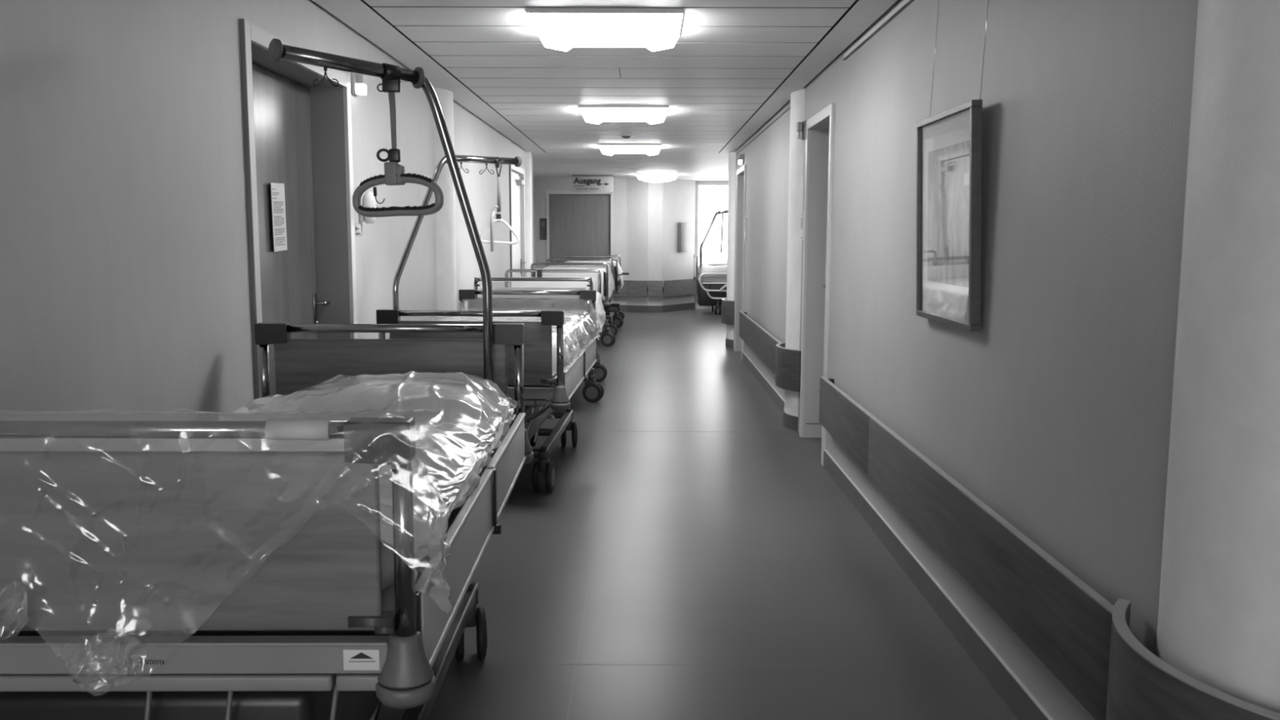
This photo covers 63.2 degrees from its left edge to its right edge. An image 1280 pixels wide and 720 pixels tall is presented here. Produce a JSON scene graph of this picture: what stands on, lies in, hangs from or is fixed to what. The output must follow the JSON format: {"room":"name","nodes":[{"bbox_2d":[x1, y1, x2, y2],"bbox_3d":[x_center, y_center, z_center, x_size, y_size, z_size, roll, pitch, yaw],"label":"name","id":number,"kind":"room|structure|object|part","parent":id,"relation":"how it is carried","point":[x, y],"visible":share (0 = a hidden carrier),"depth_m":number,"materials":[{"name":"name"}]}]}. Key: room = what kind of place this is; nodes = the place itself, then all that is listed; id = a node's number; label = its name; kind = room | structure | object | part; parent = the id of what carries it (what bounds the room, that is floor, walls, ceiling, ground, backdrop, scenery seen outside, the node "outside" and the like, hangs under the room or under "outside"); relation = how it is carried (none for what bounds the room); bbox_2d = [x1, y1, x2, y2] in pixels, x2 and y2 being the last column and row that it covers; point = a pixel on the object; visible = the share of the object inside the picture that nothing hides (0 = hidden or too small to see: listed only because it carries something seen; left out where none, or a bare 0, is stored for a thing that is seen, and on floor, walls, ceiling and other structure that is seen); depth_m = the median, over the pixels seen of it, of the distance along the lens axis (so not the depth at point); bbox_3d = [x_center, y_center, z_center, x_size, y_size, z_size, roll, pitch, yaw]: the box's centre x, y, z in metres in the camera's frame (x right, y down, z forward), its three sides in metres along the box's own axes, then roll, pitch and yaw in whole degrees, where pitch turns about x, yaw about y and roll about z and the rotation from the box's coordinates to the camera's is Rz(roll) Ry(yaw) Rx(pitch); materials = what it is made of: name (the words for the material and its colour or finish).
{"room":"hospital interior","nodes":[
{"label":"hospital interior","id":0,"kind":"room"},
{"bbox_2d":[0,0,535,451],"bbox_3d":[-1.924,-0.813,8.322,0.875,2.520,23.100,0,7,0],"label":"wall","id":1,"kind":"structure","parent":0,"point":[125,286],"depth_m":3.21,"materials":[{"name":"paint"}]},
{"bbox_2d":[239,18,357,399],"bbox_3d":[-1.605,-0.247,4.747,0.238,2.255,1.431,0,7,0],"label":"door","id":2,"kind":"structure","parent":1,"relation":"in","point":[298,133],"depth_m":5.05,"materials":[{"name":"grey paint"}]},
{"bbox_2d":[271,182,287,252],"bbox_3d":[-1.665,-0.658,4.793,0.005,0.316,0.220,0,7,-3],"label":"paper notice","id":3,"kind":"object","parent":2,"relation":"attached to","point":[277,191],"visible":1,"depth_m":4.80,"materials":[{"name":"grey paper"}]},
{"bbox_3d":[-1.667,-0.241,5.342,0.009,0.200,0.040,0,7,0],"label":"lock plate","id":4,"kind":"part","parent":2,"relation":"part of","materials":[{"name":"silver metal"}]},
{"bbox_3d":[-1.637,-0.295,5.394,0.068,0.023,0.135,0,7,0],"label":"lever","id":5,"kind":"part","parent":2,"relation":"part of","materials":[{"name":"silver metal"}]},
{"bbox_2d":[354,224,361,235],"bbox_3d":[-1.497,-0.690,5.524,0.005,0.060,0.130,0,7,0],"label":"arrow sign","id":6,"kind":"object","parent":1,"relation":"attached to","point":[357,228],"visible":0.92,"depth_m":5.51,"materials":[{"name":"grey plastic"}]},
{"bbox_2d":[351,72,366,96],"bbox_3d":[-1.466,-1.450,5.432,0.060,0.130,0.090,0,7,0],"label":"lamp","id":7,"kind":"object","parent":1,"relation":"attached to","point":[358,82],"visible":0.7,"depth_m":5.40,"materials":[{"name":"grey plastic"}]},
{"bbox_3d":[-1.486,-1.450,5.432,0.020,0.130,0.090,0,7,0],"label":"plate","id":8,"kind":"part","parent":7,"relation":"part of","materials":[{"name":"grey plastic"}]},
{"bbox_2d":[358,190,376,223],"bbox_3d":[-1.456,-0.822,5.569,0.084,0.180,0.080,0,7,0],"label":"soap dispenser","id":9,"kind":"object","parent":1,"relation":"attached to","point":[367,199],"visible":0.68,"depth_m":5.54,"materials":[{"name":"grey plastic"}]},
{"bbox_3d":[-1.488,-0.827,5.568,0.020,0.170,0.080,0,7,0],"label":"plate","id":10,"kind":"part","parent":9,"relation":"part of","materials":[{"name":"grey plastic"}]},
{"bbox_2d":[509,164,525,287],"bbox_3d":[-1.464,-1.179,12.470,0.168,2.255,1.360,0,7,0],"label":"door","id":11,"kind":"structure","parent":1,"relation":"in","point":[517,175],"depth_m":12.64,"materials":[{"name":"grey paint"}]},
{"bbox_2d":[432,85,457,319],"bbox_3d":[-1.764,-0.751,7.855,0.740,2.510,0.740,0,7,0],"label":"wall","id":12,"kind":"structure","parent":0,"point":[445,219],"depth_m":7.66,"materials":[{"name":"paint"}]},
{"bbox_2d":[524,150,532,277],"bbox_3d":[-1.738,-1.439,13.553,0.660,2.510,0.660,0,7,0],"label":"wall","id":13,"kind":"structure","parent":0,"point":[527,154],"depth_m":13.38,"materials":[{"name":"paint"}]},
{"bbox_2d":[312,0,897,180],"bbox_3d":[2.245,-2.145,8.709,9.600,0.100,24.670,0,7,0],"label":"ceiling","id":14,"kind":"structure","parent":0,"point":[732,65],"depth_m":6.50,"materials":[{"name":"grey paint"}]},
{"bbox_2d":[572,174,613,192],"bbox_3d":[-0.840,-3.130,18.462,0.730,0.305,0.044,0,7,0],"label":"exit sign","id":15,"kind":"object","parent":14,"relation":"hanging from","point":[580,183],"visible":1,"depth_m":18.44,"materials":[{"name":"grey plastic"}]},
{"bbox_2d":[526,8,683,51],"bbox_3d":[-0.162,-1.627,5.161,0.731,0.096,0.624,0,7,0],"label":"ceiling lamp","id":16,"kind":"object","parent":14,"relation":"attached to","point":[562,29],"visible":1,"depth_m":4.98,"materials":[{"name":"white plastic"}]},
{"bbox_2d":[578,105,667,124],"bbox_3d":[-0.135,-2.063,8.775,0.731,0.096,0.604,0,7,0],"label":"ceiling lamp","id":17,"kind":"object","parent":14,"relation":"attached to","point":[652,114],"visible":1,"depth_m":8.57,"materials":[{"name":"white plastic"}]},
{"bbox_2d":[620,133,631,138],"bbox_3d":[-0.145,-2.343,10.899,0.120,0.048,0.120,0,7,0],"label":"smoke detector","id":18,"kind":"object","parent":14,"relation":"attached to","point":[624,135],"visible":1,"depth_m":10.86,"materials":[{"name":"white plastic"}]},
{"bbox_3d":[-0.145,-2.357,10.897,0.120,0.020,0.120,0,7,0],"label":"mounting plate","id":19,"kind":"part","parent":18,"relation":"part of","materials":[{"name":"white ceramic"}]},
{"bbox_2d":[598,143,661,155],"bbox_3d":[-0.118,-2.497,12.368,0.731,0.096,0.604,0,7,0],"label":"ceiling lamp","id":20,"kind":"object","parent":14,"relation":"attached to","point":[650,149],"visible":1,"depth_m":12.15,"materials":[{"name":"white plastic"}]},
{"bbox_2d":[635,173,679,182],"bbox_3d":[0.298,-3.172,18.112,0.731,0.130,0.734,0,7,0],"label":"ceiling lamp","id":21,"kind":"object","parent":14,"relation":"attached to","point":[648,177],"visible":1,"depth_m":17.78,"materials":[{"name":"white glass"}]},
{"bbox_2d":[534,177,695,306],"bbox_3d":[-0.617,-2.227,20.066,3.380,2.520,1.430,0,7,0],"label":"wall","id":22,"kind":"structure","parent":0,"point":[647,215],"depth_m":19.45,"materials":[{"name":"paint"}]},
{"bbox_2d":[539,217,546,239],"bbox_3d":[-1.809,-2.451,19.467,0.130,0.400,0.023,0,7,0],"label":"box","id":23,"kind":"object","parent":22,"relation":"attached to","point":[543,224],"visible":1,"depth_m":19.46,"materials":[{"name":"grey plastic"}]},
{"bbox_2d":[546,191,613,303],"bbox_3d":[-1.125,-2.034,19.561,1.260,2.255,0.114,0,7,0],"label":"door","id":24,"kind":"structure","parent":22,"relation":"in","point":[579,224],"depth_m":19.50,"materials":[{"name":"grey paint"}]},
{"bbox_2d":[612,302,694,312],"bbox_3d":[0.395,-0.989,19.812,1.814,0.130,0.557,-3,8,-27],"label":"baseboard","id":25,"kind":"structure","parent":22,"relation":"attached to","point":[672,308],"depth_m":19.62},
{"bbox_2d":[611,278,697,297],"bbox_3d":[0.407,-1.369,19.745,1.858,0.300,0.600,-3,8,-27],"label":"rail","id":26,"kind":"object","parent":22,"relation":"attached to","point":[682,286],"visible":0.92,"depth_m":19.52,"materials":[{"name":"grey wood"}]},
{"bbox_2d":[677,222,687,252],"bbox_3d":[0.816,-2.340,19.873,0.056,0.560,0.260,5,8,34],"label":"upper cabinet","id":27,"kind":"object","parent":22,"relation":"attached to","point":[682,227],"visible":1,"depth_m":19.82,"materials":[{"name":"grey plastic"}]},
{"bbox_2d":[694,180,728,309],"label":"window","id":28,"kind":"structure","parent":22,"relation":"in","point":[697,184],"depth_m":20.34,"materials":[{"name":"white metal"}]},
{"bbox_2d":[377,308,1017,719],"bbox_3d":[2.237,0.426,9.106,9.600,0.100,24.400,0,7,0],"label":"floor","id":29,"kind":"structure","parent":0,"point":[726,537],"depth_m":4.45,"materials":[{"name":"grey laminate"}]},
{"bbox_2d":[0,38,533,719],"bbox_3d":[-0.907,0.081,2.844,1.044,2.064,2.108,0,7,-1],"label":"hospital bed","id":30,"kind":"object","parent":29,"relation":"on","point":[237,585],"visible":0.93,"depth_m":1.87,"materials":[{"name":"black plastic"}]},
{"bbox_3d":[-0.932,0.742,1.954,0.074,0.367,0.009,3,7,22],"label":"support rod","id":31,"kind":"part","parent":30,"relation":"part of","materials":[{"name":"grey plastic"}]},
{"bbox_3d":[-0.889,0.588,1.899,0.834,0.030,0.026,0,7,-1],"label":"rail","id":32,"kind":"part","parent":30,"relation":"part of","materials":[{"name":"grey metal"}]},
{"bbox_3d":[-0.908,0.406,2.884,0.900,0.050,1.940,0,7,-1],"label":"deck frame","id":33,"kind":"part","parent":30,"relation":"part of","materials":[{"name":"grey plastic"}]},
{"bbox_3d":[-0.782,0.743,1.956,0.074,0.367,0.009,3,7,22],"label":"support rod","id":34,"kind":"part","parent":30,"relation":"part of","materials":[{"name":"grey plastic"}]},
{"bbox_3d":[-1.389,0.092,3.847,0.037,0.399,0.037,0,7,-1],"label":"post","id":35,"kind":"part","parent":30,"relation":"part of","materials":[{"name":"silver metal"}]},
{"bbox_3d":[-0.587,0.743,1.959,0.074,0.367,0.009,3,7,22],"label":"support rod","id":36,"kind":"part","parent":30,"relation":"part of","materials":[{"name":"grey plastic"}]},
{"bbox_2d":[380,539,394,590],"bbox_3d":[-0.909,0.299,2.871,0.877,0.134,1.918,0,7,-1],"label":"mattress","id":37,"kind":"object","parent":30,"relation":"on","point":[387,549],"visible":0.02,"depth_m":2.03,"materials":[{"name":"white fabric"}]},
{"bbox_2d":[0,370,518,684],"bbox_3d":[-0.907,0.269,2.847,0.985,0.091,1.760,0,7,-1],"label":"cover","id":38,"kind":"object","parent":37,"relation":"on","point":[420,529],"visible":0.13,"depth_m":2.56,"materials":[{"name":"plastic"}]},
{"bbox_2d":[275,383,494,421],"bbox_3d":[-0.844,0.121,3.483,0.693,0.081,0.591,0,7,-3],"label":"pillow","id":39,"kind":"object","parent":38,"relation":"on","point":[346,400],"visible":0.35,"depth_m":3.28,"materials":[{"name":"white fabric"}]},
{"bbox_3d":[-0.836,-0.566,3.587,0.344,0.145,0.032,2,7,15],"label":"grab handle","id":40,"kind":"part","parent":30,"relation":"part of","materials":[{"name":"grey plastic"}]},
{"bbox_3d":[-0.425,0.334,1.873,0.037,0.399,0.037,0,7,-1],"label":"post","id":41,"kind":"part","parent":30,"relation":"part of","materials":[{"name":"silver metal"}]},
{"bbox_3d":[-0.910,0.883,2.941,0.710,0.050,1.400,0,7,-1],"label":"frame","id":42,"kind":"part","parent":30,"relation":"part of","materials":[{"name":"black plastic"}]},
{"bbox_3d":[-0.418,0.451,2.434,0.016,0.152,0.995,0,7,-1],"label":"panel","id":43,"kind":"part","parent":30,"relation":"part of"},
{"bbox_3d":[-0.587,0.801,3.580,0.060,0.071,0.060,0,7,-1],"label":"swivel stem","id":44,"kind":"part","parent":30,"relation":"part of","materials":[{"name":"grey metal"}]},
{"bbox_3d":[-0.429,0.335,3.397,0.016,0.152,0.905,0,7,-1],"label":"panel","id":45,"kind":"part","parent":30,"relation":"part of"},
{"bbox_3d":[-0.449,0.094,3.859,0.037,0.399,0.037,0,7,-1],"label":"post","id":46,"kind":"part","parent":30,"relation":"part of","materials":[{"name":"silver metal"}]},
{"bbox_2d":[376,155,600,493],"bbox_3d":[-0.845,-0.270,6.429,1.044,1.902,2.126,0,7,2],"label":"hospital bed","id":47,"kind":"object","parent":29,"relation":"on","point":[544,392],"visible":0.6,"depth_m":5.61,"materials":[{"name":"grey metal"}]},
{"bbox_3d":[-1.357,-0.036,5.480,0.037,0.399,0.037,0,7,2],"label":"post","id":48,"kind":"part","parent":47,"relation":"part of","materials":[{"name":"silver metal"}]},
{"bbox_3d":[-1.272,-0.276,7.464,0.037,0.399,0.037,0,7,2],"label":"post","id":49,"kind":"part","parent":47,"relation":"part of","materials":[{"name":"silver metal"}]},
{"bbox_3d":[-0.809,-0.735,5.957,0.243,0.148,0.017,0,7,2],"label":"triangle handle","id":50,"kind":"part","parent":47,"relation":"part of","materials":[{"name":"white plastic"}]},
{"bbox_2d":[434,304,599,366],"bbox_3d":[-0.844,-0.199,6.469,1.043,0.262,1.885,0,7,2],"label":"plastic cover","id":51,"kind":"object","parent":47,"relation":"on","point":[573,325],"visible":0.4,"depth_m":6.51,"materials":[{"name":"clear plastic"}]},
{"bbox_2d":[459,315,583,375],"bbox_3d":[-0.845,-0.112,6.457,0.881,0.227,1.919,0,7,2],"label":"mattress","id":52,"kind":"object","parent":47,"relation":"on","point":[580,338],"visible":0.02,"depth_m":6.06,"materials":[{"name":"fabric"}]},
{"bbox_3d":[-0.882,0.222,5.492,0.834,0.030,0.026,0,7,2],"label":"rail","id":53,"kind":"part","parent":47,"relation":"part of","materials":[{"name":"grey metal"}]},
{"bbox_3d":[-0.846,0.041,6.476,0.900,0.050,1.940,0,7,2],"label":"deck frame","id":54,"kind":"part","parent":47,"relation":"part of","materials":[{"name":"grey plastic"}]},
{"bbox_3d":[-0.655,0.361,5.570,0.315,0.357,0.080,3,7,22],"label":"brake lever","id":55,"kind":"part","parent":47,"relation":"part of","materials":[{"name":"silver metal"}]},
{"bbox_3d":[-0.544,0.522,5.896,0.061,0.071,0.061,0,7,2],"label":"swivel stem","id":56,"kind":"part","parent":47,"relation":"part of","materials":[{"name":"grey plastic"}]},
{"bbox_3d":[-0.847,0.450,6.525,0.710,0.050,1.400,0,7,2],"label":"frame","id":57,"kind":"part","parent":47,"relation":"part of","materials":[{"name":"black plastic"}]},
{"bbox_3d":[-0.418,-0.028,5.441,0.037,0.399,0.037,0,7,2],"label":"post","id":58,"kind":"part","parent":47,"relation":"part of","materials":[{"name":"silver metal"}]},
{"bbox_3d":[-0.490,0.371,7.145,0.060,0.071,0.060,0,7,2],"label":"swivel stem","id":59,"kind":"part","parent":47,"relation":"part of","materials":[{"name":"grey plastic"}]},
{"bbox_3d":[-0.381,0.089,6.000,0.016,0.152,0.995,0,7,2],"label":"panel","id":60,"kind":"part","parent":47,"relation":"part of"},
{"bbox_3d":[-0.340,-0.027,6.962,0.016,0.152,0.905,0,7,2],"label":"panel","id":61,"kind":"part","parent":47,"relation":"part of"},
{"bbox_3d":[-0.333,-0.268,7.425,0.037,0.399,0.037,0,7,2],"label":"post","id":62,"kind":"part","parent":47,"relation":"part of","materials":[{"name":"silver metal"}]},
{"bbox_2d":[473,269,607,402],"bbox_3d":[-0.871,-0.254,9.621,1.111,1.105,2.145,0,7,0],"label":"hospital bed","id":63,"kind":"object","parent":29,"relation":"on","point":[593,391],"visible":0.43,"depth_m":9.03,"materials":[{"name":"grey metal"}]},
{"bbox_3d":[-0.877,-0.429,8.585,0.982,0.501,0.032,0,7,0],"label":"frame","id":64,"kind":"part","parent":63,"relation":"part of","materials":[{"name":"silver metal"}]},
{"bbox_3d":[-0.888,-0.676,10.630,0.982,0.501,0.032,0,7,0],"label":"frame","id":65,"kind":"part","parent":63,"relation":"part of","materials":[{"name":"silver metal"}]},
{"bbox_3d":[-0.421,0.139,9.069,0.060,0.071,0.060,0,7,0],"label":"swivel stem","id":66,"kind":"part","parent":63,"relation":"part of","materials":[{"name":"grey plastic"}]},
{"bbox_2d":[587,291,605,340],"bbox_3d":[-0.883,-0.440,9.621,1.098,0.314,1.960,0,7,0],"label":"sheet","id":67,"kind":"object","parent":63,"relation":"on","point":[600,313],"visible":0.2,"depth_m":9.43,"materials":[{"name":"plastic"}]},
{"bbox_2d":[530,258,617,346],"bbox_3d":[-0.875,-0.803,14.186,1.111,1.100,2.141,0,7,0],"label":"hospital bed","id":68,"kind":"object","parent":29,"relation":"on","point":[607,339],"visible":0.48,"depth_m":13.14,"materials":[{"name":"grey metal"}]},
{"bbox_3d":[-0.891,-0.980,13.152,0.982,0.501,0.032,0,7,0],"label":"frame","id":69,"kind":"part","parent":68,"relation":"part of","materials":[{"name":"silver metal"}]},
{"bbox_3d":[-0.881,-1.227,15.197,0.982,0.501,0.032,0,7,0],"label":"frame","id":70,"kind":"part","parent":68,"relation":"part of","materials":[{"name":"silver metal"}]},
{"bbox_2d":[603,271,605,294],"bbox_3d":[-0.888,-1.075,14.182,0.913,0.300,2.005,0,7,0],"label":"mattress","id":71,"kind":"object","parent":68,"relation":"on","point":[604,273],"visible":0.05,"depth_m":13.40,"materials":[{"name":"fabric"}]},
{"bbox_2d":[533,265,614,297],"bbox_3d":[-0.886,-1.091,14.176,1.042,0.356,1.960,0,7,0],"label":"sheet","id":72,"kind":"object","parent":71,"relation":"on","point":[611,282],"visible":0.54,"depth_m":14.27,"materials":[{"name":"fabric"}]},
{"bbox_2d":[552,254,629,328],"bbox_3d":[-0.767,-1.122,16.826,1.203,1.100,2.141,0,7,0],"label":"hospital bed","id":73,"kind":"object","parent":29,"relation":"on","point":[617,318],"visible":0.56,"depth_m":16.24,"materials":[{"name":"grey metal"}]},
{"bbox_3d":[-0.829,-1.299,15.792,0.982,0.501,0.032,0,7,0],"label":"frame","id":74,"kind":"part","parent":73,"relation":"part of","materials":[{"name":"silver metal"}]},
{"bbox_3d":[-0.819,-1.546,17.837,0.982,0.501,0.032,0,7,0],"label":"frame","id":75,"kind":"part","parent":73,"relation":"part of","materials":[{"name":"silver metal"}]},
{"bbox_2d":[564,261,623,288],"bbox_3d":[-0.824,-1.393,16.818,1.107,0.401,1.960,0,7,0],"label":"sheet","id":76,"kind":"object","parent":73,"relation":"on","point":[620,270],"visible":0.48,"depth_m":16.88,"materials":[{"name":"fabric"}]},
{"bbox_3d":[-0.826,-0.802,16.890,0.710,0.050,1.400,0,7,0],"label":"frame","id":77,"kind":"part","parent":73,"relation":"part of","materials":[{"name":"black plastic"}]},
{"bbox_2d":[613,266,615,284],"bbox_3d":[-0.826,-1.390,16.823,0.908,0.293,2.000,0,7,0],"label":"mattress","id":78,"kind":"object","parent":73,"relation":"on","point":[614,266],"visible":0.02,"depth_m":16.09,"materials":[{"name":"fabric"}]},
{"bbox_3d":[-0.262,-1.310,15.919,0.187,0.054,0.040,0,7,0],"label":"release lever","id":79,"kind":"part","parent":73,"relation":"part of","materials":[{"name":"grey plastic"}]},
{"bbox_2d":[693,209,728,315],"bbox_3d":[2.093,-1.854,19.370,2.141,1.963,1.111,0,7,0],"label":"hospital bed","id":80,"kind":"object","parent":29,"relation":"on","point":[711,291],"visible":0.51,"depth_m":18.98,"materials":[{"name":"grey metal"}]},
{"bbox_3d":[1.038,-1.726,19.378,0.032,0.501,0.982,0,7,0],"label":"frame","id":81,"kind":"part","parent":80,"relation":"part of","materials":[{"name":"silver metal"}]},
{"bbox_2d":[697,263,727,276],"bbox_3d":[2.070,-1.665,19.384,1.981,0.244,0.906,0,7,0],"label":"mattress","id":82,"kind":"object","parent":80,"relation":"on","point":[705,268],"visible":0.22,"depth_m":18.96,"materials":[{"name":"fabric"}]},
{"bbox_2d":[706,258,727,265],"bbox_3d":[1.539,-1.837,19.412,0.574,0.107,0.690,0,7,0],"label":"pillow","id":83,"kind":"object","parent":82,"relation":"on","point":[719,261],"visible":0.76,"depth_m":19.15,"materials":[{"name":"fabric"}]},
{"bbox_3d":[2.065,-1.466,18.926,1.900,0.100,0.014,0,7,0],"label":"panel","id":84,"kind":"part","parent":80,"relation":"part of","materials":[{"name":"grey plastic"}]},
{"bbox_2d":[475,312,977,719],"bbox_3d":[-0.067,0.469,8.266,2.800,0.001,22.700,0,7,0],"label":"floor seam","id":85,"kind":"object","parent":29,"relation":"attached to","point":[575,664],"depth_m":3.55,"materials":[{"name":"grey"}]},
{"bbox_2d":[725,337,798,431],"bbox_3d":[1.522,0.460,7.940,0.844,0.107,12.394,0,7,0],"label":"baseboard","id":86,"kind":"structure","parent":29,"relation":"on","point":[788,421],"depth_m":7.88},
{"bbox_2d":[725,151,736,339],"bbox_3d":[1.542,-1.427,13.540,0.810,2.510,0.810,0,7,0],"label":"wall","id":87,"kind":"structure","parent":0,"point":[731,156],"depth_m":13.37,"materials":[{"name":"paint"}]},
{"bbox_2d":[720,297,734,324],"bbox_3d":[1.161,-0.646,13.672,0.182,0.306,0.718,1,7,6],"label":"guard","id":88,"kind":"object","parent":87,"relation":"attached to","point":[727,306],"visible":0.77,"depth_m":13.40,"materials":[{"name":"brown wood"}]},
{"bbox_2d":[784,87,804,416],"bbox_3d":[1.516,-0.741,7.861,0.800,2.510,0.800,0,7,0],"label":"wall","id":89,"kind":"structure","parent":0,"point":[795,173],"depth_m":7.70,"materials":[{"name":"paint"}]},
{"bbox_2d":[738,311,781,374],"bbox_3d":[1.155,-0.199,10.008,0.079,0.286,3.570,0,7,0],"label":"rail","id":90,"kind":"object","parent":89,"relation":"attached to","point":[763,344],"visible":0.64,"depth_m":9.76,"materials":[{"name":"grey wood"}]},
{"bbox_2d":[775,342,800,391],"bbox_3d":[1.105,0.048,7.922,0.125,0.306,0.594,0,7,-5],"label":"guard","id":91,"kind":"object","parent":89,"relation":"attached to","point":[788,361],"visible":0.98,"depth_m":7.73,"materials":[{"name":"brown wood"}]},
{"bbox_2d":[796,120,807,140],"bbox_3d":[1.158,-1.642,7.431,0.068,0.130,0.090,0,7,0],"label":"lamp","id":92,"kind":"object","parent":89,"relation":"attached to","point":[801,126],"visible":0.93,"depth_m":7.40,"materials":[{"name":"grey plastic"}]},
{"bbox_3d":[1.178,-1.642,7.431,0.028,0.130,0.090,0,7,0],"label":"plate","id":93,"kind":"part","parent":92,"relation":"part of","materials":[{"name":"grey plastic"}]},
{"bbox_2d":[800,212,804,239],"bbox_3d":[1.178,-0.969,7.533,0.021,0.200,0.090,0,7,0],"label":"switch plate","id":94,"kind":"object","parent":89,"relation":"attached to","point":[802,213],"visible":0.77,"depth_m":7.50,"materials":[{"name":"white plastic"}]},
{"bbox_2d":[799,102,834,466],"bbox_3d":[1.283,-0.505,6.964,0.236,2.255,1.010,0,7,0],"label":"door","id":95,"kind":"structure","parent":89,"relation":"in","point":[820,127],"depth_m":7.37,"materials":[{"name":"grey paint"}]},
{"bbox_2d":[733,0,1198,719],"bbox_3d":[4.098,-0.413,5.179,5.850,2.520,16.820,0,7,0],"label":"wall","id":96,"kind":"structure","parent":0,"point":[1055,414],"depth_m":3.12,"materials":[{"name":"paint"}]},
{"bbox_2d":[733,164,746,360],"bbox_3d":[1.309,-1.173,12.494,0.236,2.255,1.090,0,7,0],"label":"door","id":97,"kind":"structure","parent":96,"relation":"in","point":[741,171],"depth_m":12.93,"materials":[{"name":"grey paint"}]},
{"bbox_2d":[737,153,744,164],"bbox_3d":[1.180,-2.337,12.102,0.068,0.130,0.090,0,7,0],"label":"lamp","id":98,"kind":"object","parent":96,"relation":"attached to","point":[740,157],"visible":0.95,"depth_m":12.06,"materials":[{"name":"grey plastic"}]},
{"bbox_3d":[1.200,-2.337,12.102,0.028,0.130,0.090,0,7,0],"label":"plate","id":99,"kind":"part","parent":98,"relation":"part of","materials":[{"name":"grey plastic"}]},
{"bbox_2d":[744,217,746,240],"bbox_3d":[1.197,-1.471,11.682,0.021,0.255,0.219,0,7,0],"label":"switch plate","id":100,"kind":"object","parent":96,"relation":"attached to","point":[745,218],"visible":1,"depth_m":11.68,"materials":[{"name":"white plastic"}]},
{"bbox_2d":[735,106,790,155],"bbox_3d":[1.199,-2.277,10.548,0.011,0.005,5.100,0,7,0],"label":"trim","id":101,"kind":"structure","parent":96,"relation":"attached to","point":[786,110],"depth_m":9.82,"materials":[{"name":"grey plastic"}]},
{"bbox_2d":[843,0,914,60],"bbox_3d":[1.156,-1.183,1.337,0.011,0.026,9.350,0,7,0],"label":"trim","id":102,"kind":"structure","parent":96,"relation":"attached to","point":[899,6],"depth_m":5.10,"materials":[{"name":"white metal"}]},
{"bbox_2d":[742,351,1053,719],"bbox_3d":[1.165,0.868,4.531,0.022,0.111,15.200,0,7,0],"label":"baseboard","id":103,"kind":"structure","parent":96,"relation":"attached to","point":[1024,706],"depth_m":3.99,"materials":[{"name":"grey"}]},
{"bbox_2d":[915,0,988,331],"bbox_3d":[1.133,-0.802,3.801,0.071,1.337,0.710,0,7,0],"label":"framed picture","id":104,"kind":"object","parent":96,"relation":"attached to","point":[948,143],"visible":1,"depth_m":3.78,"materials":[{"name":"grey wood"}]},
{"bbox_2d":[915,99,982,331],"bbox_3d":[1.128,-0.521,3.835,0.063,0.771,0.710,0,7,0],"label":"picture frame","id":105,"kind":"object","parent":104,"relation":"attached to","point":[948,143],"depth_m":3.77,"materials":[{"name":"grey wood"}]},
{"bbox_2d":[818,376,1114,719],"bbox_3d":[1.129,0.481,4.377,0.079,0.286,4.015,0,7,0],"label":"rail","id":106,"kind":"object","parent":96,"relation":"attached to","point":[1066,624],"visible":0.87,"depth_m":3.17,"materials":[{"name":"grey wood"}]},
{"bbox_2d":[1155,0,1279,713],"bbox_3d":[1.509,-0.039,2.053,0.800,2.510,0.800,0,7,0],"label":"wall","id":107,"kind":"structure","parent":0,"point":[1219,617],"depth_m":1.98,"materials":[{"name":"paint"}]},
{"bbox_2d":[1106,598,1279,719],"bbox_3d":[1.208,0.765,1.989,0.306,0.306,0.902,-3,8,-28],"label":"guard","id":108,"kind":"object","parent":107,"relation":"attached to","point":[1142,686],"visible":1,"depth_m":2.07,"materials":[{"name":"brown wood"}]}
]}

